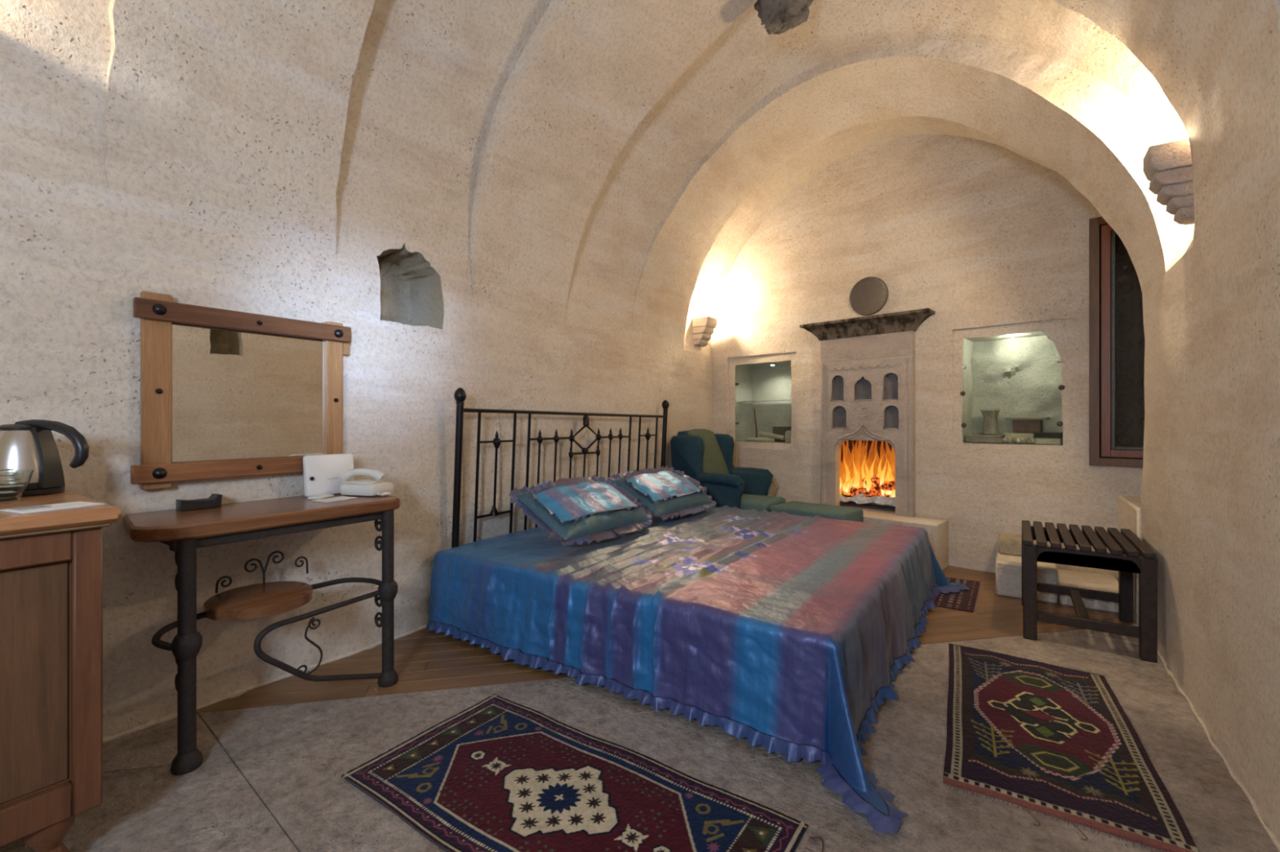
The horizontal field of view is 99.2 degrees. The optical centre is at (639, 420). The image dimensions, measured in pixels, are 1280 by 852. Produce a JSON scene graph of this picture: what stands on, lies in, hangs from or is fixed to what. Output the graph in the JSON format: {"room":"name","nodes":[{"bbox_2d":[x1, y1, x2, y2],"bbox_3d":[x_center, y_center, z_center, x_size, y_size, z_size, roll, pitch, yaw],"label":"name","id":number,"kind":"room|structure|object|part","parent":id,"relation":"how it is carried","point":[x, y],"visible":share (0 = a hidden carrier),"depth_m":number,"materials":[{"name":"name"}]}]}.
{"room":"hotel bedroom","nodes":[
{"label":"hotel bedroom","id":0,"kind":"room"},
{"bbox_2d":[0,203,713,738],"bbox_3d":[-1.234,0.245,3.531,0.432,1.950,7.130,0,0,34],"label":"wall","id":1,"kind":"structure","parent":0,"point":[70,333],"depth_m":2.62,"materials":[{"name":"paint"}]},
{"bbox_2d":[130,291,351,490],"bbox_3d":[-1.696,-0.115,2.412,0.083,0.770,0.840,0,0,34],"label":"wall mirror","id":2,"kind":"object","parent":1,"relation":"attached to","point":[224,393],"visible":0.94,"depth_m":2.34,"materials":[{"name":"brown wood"}]},
{"bbox_3d":[-1.690,0.206,2.400,0.027,0.072,0.828,0,0,34],"label":"rail","id":3,"kind":"part","parent":2,"relation":"part of","materials":[{"name":"brown wood"}]},
{"bbox_3d":[-1.689,-0.430,2.402,0.027,0.076,0.817,0,0,34],"label":"rail","id":4,"kind":"part","parent":2,"relation":"part of","materials":[{"name":"brown wood"}]},
{"bbox_2d":[172,322,324,463],"bbox_3d":[-1.718,-0.120,2.430,0.004,0.640,0.593,0,0,34],"label":"mirror glass","id":5,"kind":"object","parent":2,"relation":"attached to","point":[237,394],"depth_m":2.40,"materials":[{"name":"white"}]},
{"bbox_2d":[102,622,441,743],"bbox_3d":[-0.632,1.200,4.040,0.036,0.030,5.051,0,0,34],"label":"trim","id":6,"kind":"structure","parent":1,"relation":"attached to","point":[236,694],"depth_m":2.40,"materials":[{"name":"paint"}]},
{"bbox_2d":[0,565,1279,851],"bbox_3d":[0.502,1.325,2.323,4.400,0.250,7.200,0,0,34],"label":"floor","id":7,"kind":"structure","parent":0,"point":[276,756],"depth_m":1.96,"materials":[{"name":"tile"}]},
{"bbox_2d":[0,490,122,851],"bbox_3d":[-2.065,0.717,1.219,0.815,0.966,1.175,0,0,34],"label":"base cabinet","id":8,"kind":"object","parent":7,"relation":"on","point":[51,562],"visible":0.99,"depth_m":1.40,"materials":[{"name":"brown wood"}]},
{"bbox_2d":[0,469,33,501],"bbox_3d":[-1.856,0.191,1.590,0.116,0.085,0.116,0,0,34],"label":"glass bowl","id":9,"kind":"object","parent":8,"relation":"on","point":[18,481],"visible":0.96,"depth_m":1.58,"materials":[{"name":"clear glass"}]},
{"bbox_2d":[0,468,13,471],"bbox_3d":[-1.858,0.144,1.576,0.035,0.004,0.050,0,0,6],"label":"sachet","id":10,"kind":"object","parent":9,"relation":"in","point":[2,469],"visible":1,"depth_m":1.59,"materials":[{"name":"paper"}]},
{"bbox_3d":[-1.765,0.655,1.049,0.012,0.580,0.935,0,0,34],"label":"door panel","id":11,"kind":"part","parent":8,"relation":"part of","materials":[{"name":"brown wood"}]},
{"bbox_3d":[-1.756,0.990,1.043,0.035,0.090,0.935,0,0,34],"label":"rail","id":12,"kind":"part","parent":8,"relation":"part of","materials":[{"name":"brown wood"}]},
{"bbox_3d":[-1.756,0.325,1.043,0.035,0.080,0.935,0,0,34],"label":"rail","id":13,"kind":"part","parent":8,"relation":"part of","materials":[{"name":"brown wood"}]},
{"bbox_2d":[0,419,88,497],"bbox_3d":[-1.915,0.115,1.741,0.275,0.237,0.188,0,0,-28],"label":"electric kettle","id":14,"kind":"object","parent":8,"relation":"on","point":[30,444],"visible":0.73,"depth_m":1.70,"materials":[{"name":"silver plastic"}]},
{"bbox_3d":[-1.954,0.020,1.721,0.110,0.018,0.110,0,0,34],"label":"lid","id":15,"kind":"part","parent":14,"relation":"part of","materials":[{"name":"black plastic"}]},
{"bbox_3d":[-1.861,0.074,1.725,0.211,0.155,0.032,0,0,-2],"label":"handle","id":16,"kind":"part","parent":14,"relation":"part of","materials":[{"name":"black plastic"}]},
{"bbox_2d":[0,501,104,513],"bbox_3d":[-1.571,0.232,1.458,0.120,0.003,0.160,0,0,20],"label":"leaflet","id":17,"kind":"object","parent":8,"relation":"on","point":[79,504],"visible":0.98,"depth_m":1.45,"materials":[{"name":"paper"}]},
{"bbox_2d":[8,505,51,510],"bbox_3d":[-1.605,0.230,1.434,0.055,0.001,0.060,0,0,20],"label":"printed card","id":18,"kind":"object","parent":17,"relation":"on","point":[37,506],"visible":1,"depth_m":1.43,"materials":[{"name":"white paper"}]},
{"bbox_3d":[-2.074,0.279,1.219,0.800,0.012,1.145,0,0,34],"label":"cornice","id":19,"kind":"part","parent":8,"relation":"part of","materials":[{"name":"brown wood"}]},
{"bbox_2d":[124,493,399,775],"bbox_3d":[-1.530,0.779,2.288,0.489,0.842,0.955,0,0,34],"label":"console table","id":20,"kind":"object","parent":7,"relation":"on","point":[184,531],"visible":1,"depth_m":2.09,"materials":[{"name":"metal"}]},
{"bbox_3d":[-1.755,0.428,2.012,0.370,0.034,0.040,0,0,34],"label":"rail","id":21,"kind":"part","parent":20,"relation":"part of","materials":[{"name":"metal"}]},
{"bbox_3d":[-1.565,0.797,1.882,0.051,0.775,0.051,0,0,34],"label":"leg","id":22,"kind":"part","parent":20,"relation":"part of","materials":[{"name":"metal"}]},
{"bbox_2d":[175,493,222,511],"bbox_3d":[-1.788,0.331,2.211,0.070,0.052,0.135,0,0,34],"label":"holder","id":23,"kind":"object","parent":20,"relation":"on","point":[215,500],"visible":1,"depth_m":2.19,"materials":[{"name":"plastic"}]},
{"bbox_2d":[203,581,312,621],"bbox_3d":[-1.528,0.723,2.193,0.360,0.050,0.360,0,0,34],"label":"shelf","id":24,"kind":"object","parent":20,"relation":"attached to","point":[264,600],"depth_m":2.12,"materials":[{"name":"brown wood"}]},
{"bbox_3d":[-1.383,0.429,2.191,0.040,0.037,0.790,0,0,34],"label":"rail","id":25,"kind":"part","parent":20,"relation":"part of","materials":[{"name":"metal"}]},
{"bbox_2d":[307,494,333,499],"bbox_3d":[-1.472,0.352,2.513,0.060,0.010,0.100,0,0,6],"label":"notepad","id":26,"kind":"object","parent":20,"relation":"on","point":[320,496],"visible":0.98,"depth_m":2.48,"materials":[{"name":"paper"}]},
{"bbox_2d":[302,453,354,497],"bbox_3d":[-1.491,0.260,2.616,0.050,0.194,0.230,0,0,34],"label":"box","id":27,"kind":"object","parent":20,"relation":"on","point":[322,473],"visible":0.84,"depth_m":2.58,"materials":[{"name":"white plastic"}]},
{"bbox_2d":[311,496,356,502],"bbox_3d":[-1.380,0.356,2.462,0.100,0.003,0.150,0,0,26],"label":"note card","id":28,"kind":"object","parent":20,"relation":"on","point":[340,498],"visible":1,"depth_m":2.46,"materials":[{"name":"paper"}]},
{"bbox_2d":[340,468,393,496],"bbox_3d":[-1.305,0.294,2.628,0.255,0.126,0.150,0,0,14],"label":"telephone","id":29,"kind":"object","parent":20,"relation":"on","point":[375,487],"visible":1,"depth_m":2.59,"materials":[{"name":"beige plastic"}]},
{"bbox_3d":[-1.207,0.348,2.571,0.038,0.014,0.063,0,0,34],"label":"coiled cord","id":30,"kind":"part","parent":29,"relation":"part of","materials":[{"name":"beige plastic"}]},
{"bbox_3d":[-1.151,0.797,2.486,0.051,0.775,0.051,0,0,34],"label":"leg","id":31,"kind":"part","parent":20,"relation":"part of","materials":[{"name":"metal"}]},
{"bbox_2d":[451,387,669,547],"bbox_3d":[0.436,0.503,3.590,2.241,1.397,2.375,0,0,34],"label":"headboard","id":32,"kind":"object","parent":7,"relation":"on","point":[460,395],"visible":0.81,"depth_m":3.60,"materials":[{"name":"black metal"}]},
{"bbox_3d":[-1.087,0.503,3.236,0.129,1.397,0.070,0,0,34],"label":"bed post","id":33,"kind":"part","parent":32,"relation":"part of","materials":[{"name":"black metal"}]},
{"bbox_3d":[-0.414,-0.049,4.173,0.025,0.050,2.305,0,0,34],"label":"rail","id":34,"kind":"part","parent":32,"relation":"part of","materials":[{"name":"black metal"}]},
{"bbox_3d":[-0.514,0.231,4.056,0.038,0.100,0.036,0,0,34],"label":"knob","id":35,"kind":"part","parent":32,"relation":"part of","materials":[{"name":"black metal"}]},
{"bbox_3d":[-0.333,0.231,4.320,0.038,0.100,0.036,0,0,34],"label":"knob","id":36,"kind":"part","parent":32,"relation":"part of","materials":[{"name":"black metal"}]},
{"bbox_3d":[0.216,0.503,5.138,0.129,1.397,0.070,0,0,34],"label":"bed post","id":37,"kind":"part","parent":32,"relation":"part of","materials":[{"name":"black metal"}]},
{"bbox_2d":[426,505,968,833],"bbox_3d":[0.513,0.951,3.396,2.497,0.464,2.853,0,0,34],"label":"bedspread","id":38,"kind":"object","parent":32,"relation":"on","point":[783,625],"visible":0.91,"depth_m":2.43,"materials":[{"name":"fabric"}]},
{"bbox_2d":[508,474,652,545],"bbox_3d":[-0.342,0.542,3.479,0.579,0.343,0.942,0,0,34],"label":"ruffled pillow","id":39,"kind":"object","parent":38,"relation":"on","point":[579,510],"visible":1,"depth_m":3.31,"materials":[{"name":"fabric"}]},
{"bbox_2d":[607,466,716,520],"bbox_3d":[0.188,0.539,4.269,0.573,0.337,0.921,0,0,34],"label":"ruffled pillow","id":40,"kind":"object","parent":38,"relation":"on","point":[664,493],"visible":0.97,"depth_m":4.10,"materials":[{"name":"fabric"}]},
{"bbox_2d":[341,694,823,851],"bbox_3d":[-0.224,1.192,1.702,1.448,0.014,0.678,0,0,34],"label":"rug","id":41,"kind":"object","parent":7,"relation":"on","point":[499,774],"visible":1,"depth_m":1.73,"materials":[{"name":"fabric"}]},
{"bbox_3d":[0.480,1.192,1.484,0.038,0.014,0.149,0,0,19],"label":"loose cord","id":42,"kind":"part","parent":41,"relation":"part of","materials":[{"name":"beige fabric"}]},
{"bbox_2d":[670,429,785,512],"bbox_3d":[0.873,0.643,5.288,0.940,1.115,0.824,0,0,34],"label":"armchair","id":43,"kind":"object","parent":7,"relation":"on","point":[705,456],"visible":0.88,"depth_m":5.17,"materials":[{"name":"teal fabric"}]},
{"bbox_3d":[0.584,0.500,5.486,0.240,0.800,0.550,0,0,34],"label":"backrest","id":44,"kind":"part","parent":43,"relation":"part of","materials":[{"name":"teal fabric"}]},
{"bbox_2d":[686,429,729,474],"bbox_3d":[0.706,0.423,5.402,0.335,0.675,0.530,0,0,34],"label":"throw blanket","id":45,"kind":"object","parent":43,"relation":"on","point":[716,460],"depth_m":5.42,"materials":[{"name":"green fabric"}]},
{"bbox_3d":[1.175,0.576,5.566,0.469,0.753,0.024,0,0,34],"label":"gilt trim","id":46,"kind":"part","parent":43,"relation":"part of","materials":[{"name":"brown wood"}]},
{"bbox_2d":[739,493,785,512],"bbox_3d":[1.013,0.818,5.192,0.600,0.165,0.530,0,0,34],"label":"seat cushion","id":47,"kind":"object","parent":43,"relation":"on","point":[758,502],"depth_m":4.99,"materials":[{"name":"fabric"}]},
{"bbox_2d":[769,501,862,522],"bbox_3d":[1.520,0.974,4.711,0.670,0.452,0.420,0,0,44],"label":"footstool","id":48,"kind":"object","parent":7,"relation":"on","point":[793,508],"visible":0.23,"depth_m":4.59,"materials":[{"name":"fabric"}]},
{"bbox_2d":[862,510,948,569],"bbox_3d":[2.020,1.012,4.814,1.198,0.377,0.300,0,0,44],"label":"block","id":49,"kind":"object","parent":7,"relation":"on","point":[937,530],"visible":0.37,"depth_m":4.44,"materials":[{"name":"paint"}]},
{"bbox_2d":[924,577,979,613],"bbox_3d":[2.174,1.195,3.799,0.300,0.008,0.765,0,0,34],"label":"rug","id":50,"kind":"object","parent":7,"relation":"on","point":[964,600],"visible":0.52,"depth_m":3.66,"materials":[{"name":"fabric"}]},
{"bbox_2d":[995,533,1057,604],"bbox_3d":[2.746,1.032,3.882,0.340,0.335,0.590,0,0,34],"label":"stone step","id":51,"kind":"structure","parent":7,"relation":"on","point":[1008,559],"depth_m":3.70,"materials":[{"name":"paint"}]},
{"bbox_2d":[942,643,1199,851],"bbox_3d":[1.585,1.195,2.171,0.632,0.010,1.390,0,0,30],"label":"rug","id":52,"kind":"object","parent":7,"relation":"on","point":[1057,741],"visible":1,"depth_m":1.97,"materials":[{"name":"fabric"}]},
{"bbox_2d":[1057,568,1118,613],"bbox_3d":[3.021,1.140,3.664,0.340,0.120,0.540,0,0,34],"label":"stone plinth","id":53,"kind":"object","parent":7,"relation":"on","point":[1092,581],"visible":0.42,"depth_m":3.58,"materials":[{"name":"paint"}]},
{"bbox_2d":[1021,520,1157,662],"bbox_3d":[2.531,0.927,3.133,0.543,0.545,0.724,0,0,34],"label":"slatted bench","id":54,"kind":"object","parent":7,"relation":"on","point":[1128,555],"visible":1,"depth_m":2.94,"materials":[{"name":"brown wood"}]},
{"bbox_3d":[2.515,0.943,3.535,0.062,0.515,0.055,0,0,34],"label":"leg","id":55,"kind":"part","parent":54,"relation":"part of","materials":[{"name":"brown wood"}]},
{"bbox_3d":[2.151,0.943,3.003,0.062,0.515,0.055,0,0,34],"label":"leg","id":56,"kind":"part","parent":54,"relation":"part of","materials":[{"name":"brown wood"}]},
{"bbox_3d":[2.912,0.943,3.263,0.062,0.515,0.055,0,0,34],"label":"leg","id":57,"kind":"part","parent":54,"relation":"part of","materials":[{"name":"brown wood"}]},
{"bbox_3d":[2.547,0.943,2.731,0.062,0.515,0.055,0,0,34],"label":"leg","id":58,"kind":"part","parent":54,"relation":"part of","materials":[{"name":"brown wood"}]},
{"bbox_2d":[1118,495,1142,625],"bbox_3d":[3.293,0.863,3.356,0.443,0.695,0.710,0,0,34],"label":"window ledge","id":59,"kind":"object","parent":7,"relation":"on","point":[1129,506],"visible":0.22,"depth_m":3.32,"materials":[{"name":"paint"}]},
{"bbox_2d":[0,0,1279,355],"bbox_3d":[0.506,-1.980,2.342,4.761,2.500,7.158,0,0,34],"label":"ceiling","id":60,"kind":"structure","parent":0,"point":[606,166],"depth_m":3.01,"materials":[{"name":"paint"}]},
{"bbox_2d":[692,315,717,346],"bbox_3d":[0.700,-0.955,5.873,0.192,0.290,0.220,0,0,34],"label":"corbel","id":61,"kind":"object","parent":60,"relation":"attached to","point":[703,327],"visible":1,"depth_m":5.82,"materials":[{"name":"stone"}]},
{"bbox_2d":[753,0,813,35],"bbox_3d":[0.856,-2.466,3.193,0.367,0.313,0.239,0,0,34],"label":"stone","id":62,"kind":"object","parent":60,"relation":"attached to","point":[778,16],"visible":1,"depth_m":3.18,"materials":[{"name":"grey stone"}]},
{"bbox_2d":[1142,137,1194,225],"bbox_3d":[2.357,-1.040,2.410,0.177,0.340,0.150,0,0,34],"label":"wall sconce","id":63,"kind":"object","parent":60,"relation":"attached to","point":[1167,166],"visible":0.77,"depth_m":2.36,"materials":[{"name":"stone"}]},
{"bbox_2d":[711,134,1142,580],"bbox_3d":[2.443,-0.815,4.986,4.568,4.070,0.563,0,0,44],"label":"wall","id":64,"kind":"structure","parent":0,"point":[991,239],"depth_m":4.52,"materials":[{"name":"paint"}]},
{"bbox_2d":[735,361,791,442],"bbox_3d":[1.296,-0.188,5.771,0.668,0.824,0.026,0,0,44],"label":"glass","id":65,"kind":"object","parent":64,"relation":"attached to","point":[762,391],"visible":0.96,"depth_m":5.76,"materials":[{"name":"white"}]},
{"bbox_2d":[800,307,935,517],"bbox_3d":[2.150,-0.040,5.052,1.141,1.756,0.587,0,0,44],"label":"fireplace","id":66,"kind":"object","parent":64,"relation":"attached to","point":[868,434],"visible":1,"depth_m":4.95,"materials":[{"name":"stone"}]},
{"bbox_3d":[1.740,0.130,5.193,0.024,1.340,0.024,0,0,-33],"label":"edge moulding","id":67,"kind":"part","parent":66,"relation":"part of","materials":[{"name":"stone"}]},
{"bbox_3d":[2.021,0.120,4.916,0.487,0.118,0.018,0,0,44],"label":"ogee moulding","id":68,"kind":"part","parent":66,"relation":"part of","materials":[{"name":"stone"}]},
{"bbox_3d":[2.022,0.164,4.915,0.591,0.275,0.118,0,0,34],"label":"ogee moulding","id":69,"kind":"part","parent":66,"relation":"part of","materials":[{"name":"stone"}]},
{"bbox_2d":[800,307,935,341],"bbox_3d":[2.019,-0.842,4.918,1.141,0.153,0.212,0,0,44],"label":"mantel shelf","id":70,"kind":"object","parent":66,"relation":"attached to","point":[904,322],"depth_m":4.83,"materials":[{"name":"stone"}]},
{"bbox_3d":[2.302,0.130,4.645,0.024,1.340,0.024,0,0,12],"label":"edge moulding","id":71,"kind":"part","parent":66,"relation":"part of","materials":[{"name":"stone"}]},
{"bbox_2d":[848,276,888,315],"bbox_3d":[2.079,-1.130,4.954,0.348,0.348,0.036,0,0,44],"label":"round plaque","id":72,"kind":"object","parent":64,"relation":"attached to","point":[869,295],"visible":1,"depth_m":4.94,"materials":[{"name":"stone"}]},
{"bbox_2d":[960,333,1065,444],"bbox_3d":[2.868,-0.240,4.226,0.684,0.836,0.024,0,0,44],"label":"glass","id":73,"kind":"object","parent":64,"relation":"attached to","point":[1011,393],"visible":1,"depth_m":4.21,"materials":[{"name":"white"}]},
{"bbox_2d":[1088,216,1144,467],"bbox_3d":[3.401,-0.556,3.731,0.490,1.747,0.120,0,0,44],"label":"window","id":74,"kind":"structure","parent":64,"relation":"in","point":[1116,322],"depth_m":3.79,"materials":[{"name":"brown wood"}]},
{"bbox_3d":[3.245,-0.556,3.883,0.056,1.747,0.120,0,0,44],"label":"frame","id":75,"kind":"part","parent":74,"relation":"part of","materials":[{"name":"brown wood"}]},
{"bbox_3d":[3.401,-1.403,3.731,0.379,0.055,0.120,0,0,44],"label":"frame","id":76,"kind":"part","parent":74,"relation":"part of","materials":[{"name":"brown wood"}]},
{"bbox_3d":[3.281,-0.558,3.832,0.051,1.624,0.064,0,0,44],"label":"sash","id":77,"kind":"part","parent":74,"relation":"part of","materials":[{"name":"brown wood"}]},
{"bbox_3d":[3.401,0.289,3.731,0.379,0.055,0.120,0,0,44],"label":"frame","id":78,"kind":"part","parent":74,"relation":"part of","materials":[{"name":"brown wood"}]},
{"bbox_3d":[3.393,0.229,3.722,0.262,0.050,0.064,0,0,44],"label":"sash","id":79,"kind":"part","parent":74,"relation":"part of","materials":[{"name":"brown wood"}]},
{"bbox_3d":[3.395,-0.555,3.724,0.223,1.490,0.005,0,0,44],"label":"pane","id":80,"kind":"part","parent":74,"relation":"part of","materials":[{"name":"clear glass"}]},
{"bbox_2d":[1141,161,1279,842],"bbox_3d":[1.506,0.245,0.738,0.430,1.950,5.620,0,0,34],"label":"wall","id":81,"kind":"structure","parent":0,"point":[1211,485],"depth_m":1.94,"materials":[{"name":"paint"}]},
{"bbox_2d":[1157,650,1279,851],"bbox_3d":[1.781,1.200,1.507,0.027,0.020,3.901,0,0,34],"label":"trim","id":82,"kind":"structure","parent":81,"relation":"attached to","point":[1232,773],"depth_m":1.89,"materials":[{"name":"paint"}]}
]}

